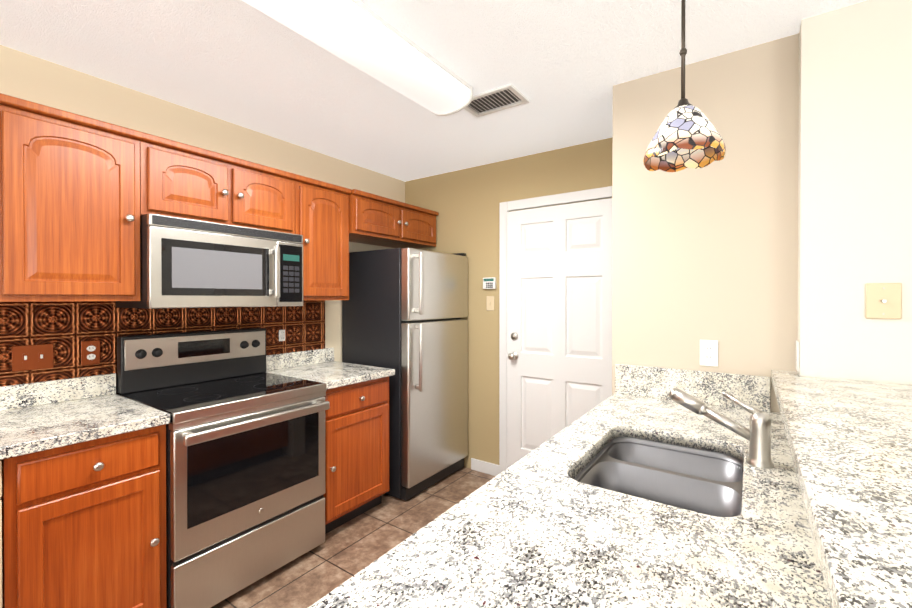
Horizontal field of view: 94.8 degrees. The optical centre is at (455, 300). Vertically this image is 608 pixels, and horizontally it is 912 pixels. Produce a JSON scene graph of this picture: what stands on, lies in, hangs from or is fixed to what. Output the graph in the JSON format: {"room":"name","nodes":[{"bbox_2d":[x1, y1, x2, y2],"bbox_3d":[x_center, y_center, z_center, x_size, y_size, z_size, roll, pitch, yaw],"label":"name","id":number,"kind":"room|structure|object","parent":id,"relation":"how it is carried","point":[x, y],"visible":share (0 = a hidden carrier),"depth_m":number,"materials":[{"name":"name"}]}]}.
{"room":"kitchen","nodes":[
{"label":"kitchen","id":0,"kind":"room"},
{"bbox_2d":[0,45,404,361],"bbox_3d":[-2.041,0.152,1.643,0.100,2.440,5.600,0,0,35],"label":"wall","id":1,"kind":"structure","parent":0,"point":[26,76],"depth_m":2.31,"materials":[{"name":"beige paint"}]},
{"bbox_2d":[0,104,139,301],"bbox_3d":[-1.651,-0.356,1.768,0.384,0.715,0.446,0,0,35],"label":"upper cabinet","id":2,"kind":"object","parent":1,"relation":"attached to","point":[69,211],"visible":1,"depth_m":1.66,"materials":[{"name":"brown wood"}]},
{"bbox_2d":[0,300,324,393],"bbox_3d":[-1.682,0.235,2.063,0.005,0.469,2.500,0,0,35],"label":"backsplash","id":3,"kind":"structure","parent":1,"relation":"attached to","point":[65,328],"depth_m":2.04,"materials":[{"name":"brown tile"}]},
{"bbox_2d":[12,343,53,371],"bbox_3d":[-1.837,0.246,1.824,0.016,0.110,0.130,0,0,35],"label":"light switch","id":4,"kind":"object","parent":3,"relation":"attached to","point":[32,357],"visible":1,"depth_m":1.82,"materials":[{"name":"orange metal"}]},
{"bbox_2d":[81,340,99,365],"bbox_3d":[-1.726,0.245,1.985,0.011,0.115,0.070,0,0,35],"label":"outlet","id":5,"kind":"object","parent":3,"relation":"attached to","point":[90,352],"visible":1,"depth_m":1.98,"materials":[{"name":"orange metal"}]},
{"bbox_2d":[279,330,284,340],"bbox_3d":[-1.158,0.230,2.795,0.011,0.075,0.045,0,0,35],"label":"outlet","id":6,"kind":"object","parent":3,"relation":"attached to","point":[281,335],"visible":1,"depth_m":2.79,"materials":[{"name":"white plastic"}]},
{"bbox_2d":[140,141,294,233],"bbox_3d":[-1.299,-0.553,2.270,0.384,0.328,0.775,0,0,35],"label":"upper cabinet","id":7,"kind":"object","parent":1,"relation":"attached to","point":[176,183],"visible":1,"depth_m":2.10,"materials":[{"name":"brown wood"}]},
{"bbox_2d":[116,213,302,308],"bbox_3d":[-1.261,-0.177,2.245,0.472,0.416,0.771,0,0,35],"label":"microwave","id":8,"kind":"object","parent":7,"relation":"attached to","point":[187,263],"visible":1,"depth_m":2.04,"materials":[{"name":"silver metal"}]},
{"bbox_2d":[295,181,348,299],"bbox_3d":[-0.957,-0.362,2.758,0.384,0.715,0.409,0,0,35],"label":"upper cabinet","id":9,"kind":"object","parent":1,"relation":"attached to","point":[322,221],"visible":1,"depth_m":2.65,"materials":[{"name":"brown wood"}]},
{"bbox_2d":[349,194,435,248],"bbox_3d":[-0.561,-0.593,3.300,0.408,0.260,0.929,0,0,35],"label":"upper cabinet","id":10,"kind":"object","parent":1,"relation":"attached to","point":[374,222],"visible":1,"depth_m":3.15,"materials":[{"name":"brown wood"}]},
{"bbox_2d":[0,93,438,215],"bbox_3d":[-1.258,-0.735,2.325,0.386,0.031,3.324,0,0,35],"label":"crown molding","id":11,"kind":"structure","parent":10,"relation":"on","point":[31,107],"depth_m":1.97,"materials":[{"name":"brown wood"}]},
{"bbox_2d":[211,467,495,607],"bbox_3d":[0.046,1.430,0.186,5.200,0.100,5.600,0,0,35],"label":"floor","id":12,"kind":"structure","parent":0,"point":[342,554],"depth_m":2.33,"materials":[{"name":"tile"}]},
{"bbox_2d":[0,460,1,607],"bbox_3d":[-1.869,0.938,1.258,0.610,0.872,0.621,0,0,35],"label":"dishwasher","id":13,"kind":"object","parent":12,"relation":"on","point":[0,534],"visible":0.97,"depth_m":1.33,"materials":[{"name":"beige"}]},
{"bbox_2d":[1,424,166,607],"bbox_3d":[-1.545,0.934,1.695,0.646,0.875,0.457,0,0,35],"label":"base cabinet","id":14,"kind":"object","parent":12,"relation":"on","point":[83,524],"visible":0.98,"depth_m":1.51,"materials":[{"name":"brown wood"}]},
{"bbox_2d":[0,373,169,459],"bbox_3d":[-1.776,0.428,1.368,0.639,0.140,1.252,0,0,35],"label":"countertop","id":15,"kind":"structure","parent":14,"relation":"on","point":[40,416],"depth_m":1.69,"materials":[{"name":"stone"}]},
{"bbox_2d":[117,328,329,607],"bbox_3d":[-1.168,0.771,2.170,0.706,1.195,0.746,0,0,35],"label":"range","id":16,"kind":"object","parent":12,"relation":"on","point":[245,468],"visible":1,"depth_m":2.01,"materials":[{"name":"silver metal"}]},
{"bbox_2d":[324,376,388,533],"bbox_3d":[-0.823,0.928,2.724,0.646,0.875,0.547,0,0,35],"label":"base cabinet","id":17,"kind":"object","parent":12,"relation":"on","point":[356,449],"visible":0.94,"depth_m":2.54,"materials":[{"name":"brown wood"}]},
{"bbox_2d":[266,348,394,389],"bbox_3d":[-0.823,0.421,2.728,0.639,0.140,0.557,0,0,35],"label":"countertop","id":18,"kind":"structure","parent":17,"relation":"on","point":[320,365],"depth_m":2.74,"materials":[{"name":"stone"}]},
{"bbox_2d":[342,248,467,500],"bbox_3d":[-0.357,0.490,3.271,0.730,1.745,0.727,0,0,35],"label":"fridge","id":19,"kind":"object","parent":12,"relation":"on","point":[404,311],"visible":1,"depth_m":2.98,"materials":[{"name":"silver metal"}]},
{"bbox_2d":[308,364,911,607],"bbox_3d":[0.307,0.827,0.450,1.080,1.104,3.238,0,0,35],"label":"countertop","id":20,"kind":"structure","parent":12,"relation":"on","point":[648,487],"depth_m":0.84,"materials":[{"name":"granite"},{"name":"stainless steel"}]},
{"bbox_2d":[574,437,742,516],"bbox_3d":[0.597,0.597,1.218,0.398,0.194,0.578,0,0,35],"label":"sink","id":21,"kind":"object","parent":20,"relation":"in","point":[708,480],"depth_m":1.34,"materials":[{"name":"metal"}]},
{"bbox_2d":[668,388,773,468],"bbox_3d":[0.775,0.365,1.242,0.267,0.189,0.068,0,0,35],"label":"faucet","id":22,"kind":"object","parent":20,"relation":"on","point":[758,434],"depth_m":1.19,"materials":[{"name":"silver metal"}]},
{"bbox_2d":[0,0,865,181],"bbox_3d":[0.046,-1.110,0.172,5.200,0.100,5.600,0,0,35],"label":"ceiling","id":23,"kind":"structure","parent":0,"point":[564,67],"depth_m":1.85,"materials":[{"name":"white paint"}]},
{"bbox_2d":[242,0,472,115],"bbox_3d":[-0.372,-1.014,1.675,0.264,0.105,1.220,0,0,35],"label":"ceiling light fixture","id":24,"kind":"object","parent":23,"relation":"attached to","point":[360,35],"visible":1,"depth_m":1.64,"materials":[{"name":"white plastic"}]},
{"bbox_2d":[464,83,529,117],"bbox_3d":[0.197,-1.063,2.241,0.330,0.014,0.220,0,0,35],"label":"ceiling vent","id":25,"kind":"object","parent":23,"relation":"in","point":[501,98],"visible":0.77,"depth_m":2.24,"materials":[{"name":"white metal"}]},
{"bbox_2d":[643,0,725,171],"bbox_3d":[0.671,-0.738,1.238,0.214,0.654,0.214,0,0,35],"label":"pendant lamp","id":26,"kind":"object","parent":23,"relation":"hanging from","point":[687,135],"visible":1,"depth_m":1.21,"materials":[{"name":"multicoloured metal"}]},
{"bbox_2d":[405,137,612,467],"bbox_3d":[1.661,0.147,2.393,5.100,2.440,0.120,0,0,35],"label":"wall","id":27,"kind":"structure","parent":0,"point":[465,203],"depth_m":3.32,"materials":[{"name":"beige paint"}]},
{"bbox_2d":[471,458,498,475],"bbox_3d":[0.233,1.317,3.319,0.268,0.090,0.013,0,0,35],"label":"baseboard","id":28,"kind":"structure","parent":27,"relation":"attached to","point":[485,467],"depth_m":3.32,"materials":[{"name":"white paint"}]},
{"bbox_2d":[483,277,495,288],"bbox_3d":[0.262,-0.138,3.279,0.110,0.090,0.030,0,0,35],"label":"keypad","id":29,"kind":"object","parent":27,"relation":"attached to","point":[489,283],"visible":1,"depth_m":3.26,"materials":[{"name":"white plastic"}]},
{"bbox_2d":[487,296,493,310],"bbox_3d":[0.267,0.020,3.284,0.070,0.115,0.016,0,0,35],"label":"light switch","id":30,"kind":"object","parent":27,"relation":"attached to","point":[490,303],"visible":1,"depth_m":3.28,"materials":[{"name":"beige plastic"}]},
{"bbox_2d":[499,186,611,473],"bbox_3d":[0.713,0.307,2.914,0.972,2.115,0.109,0,0,35],"label":"entry door","id":31,"kind":"structure","parent":27,"relation":"in","point":[555,320],"depth_m":2.96,"materials":[{"name":"white paint"}]},
{"bbox_2d":[612,33,798,412],"bbox_3d":[1.109,0.150,1.938,0.720,2.440,0.120,0,0,35],"label":"wall","id":32,"kind":"structure","parent":0,"point":[709,252],"depth_m":1.84,"materials":[{"name":"beige paint"}]},
{"bbox_2d":[700,340,717,366],"bbox_3d":[1.116,0.231,1.852,0.070,0.115,0.011,0,0,35],"label":"light switch","id":33,"kind":"object","parent":32,"relation":"attached to","point":[708,352],"visible":1,"depth_m":1.85,"materials":[{"name":"white plastic"}]},
{"bbox_2d":[797,0,911,384],"bbox_3d":[2.349,0.155,1.007,2.380,2.440,0.220,0,0,35],"label":"wall","id":34,"kind":"structure","parent":0,"point":[855,163],"depth_m":1.51,"materials":[{"name":"beige paint"}]},
{"bbox_2d":[796,340,798,370],"bbox_3d":[1.337,0.214,1.643,0.006,0.115,0.070,0,0,35],"label":"outlet","id":35,"kind":"object","parent":34,"relation":"attached to","point":[797,355],"visible":1,"depth_m":1.62,"materials":[{"name":"white plastic"}]},
{"bbox_2d":[865,283,901,318],"bbox_3d":[1.490,0.000,1.461,0.090,0.125,0.020,0,0,35],"label":"outlet plate","id":36,"kind":"object","parent":34,"relation":"attached to","point":[883,300],"visible":1,"depth_m":1.46,"materials":[{"name":"beige plastic"}]}
]}

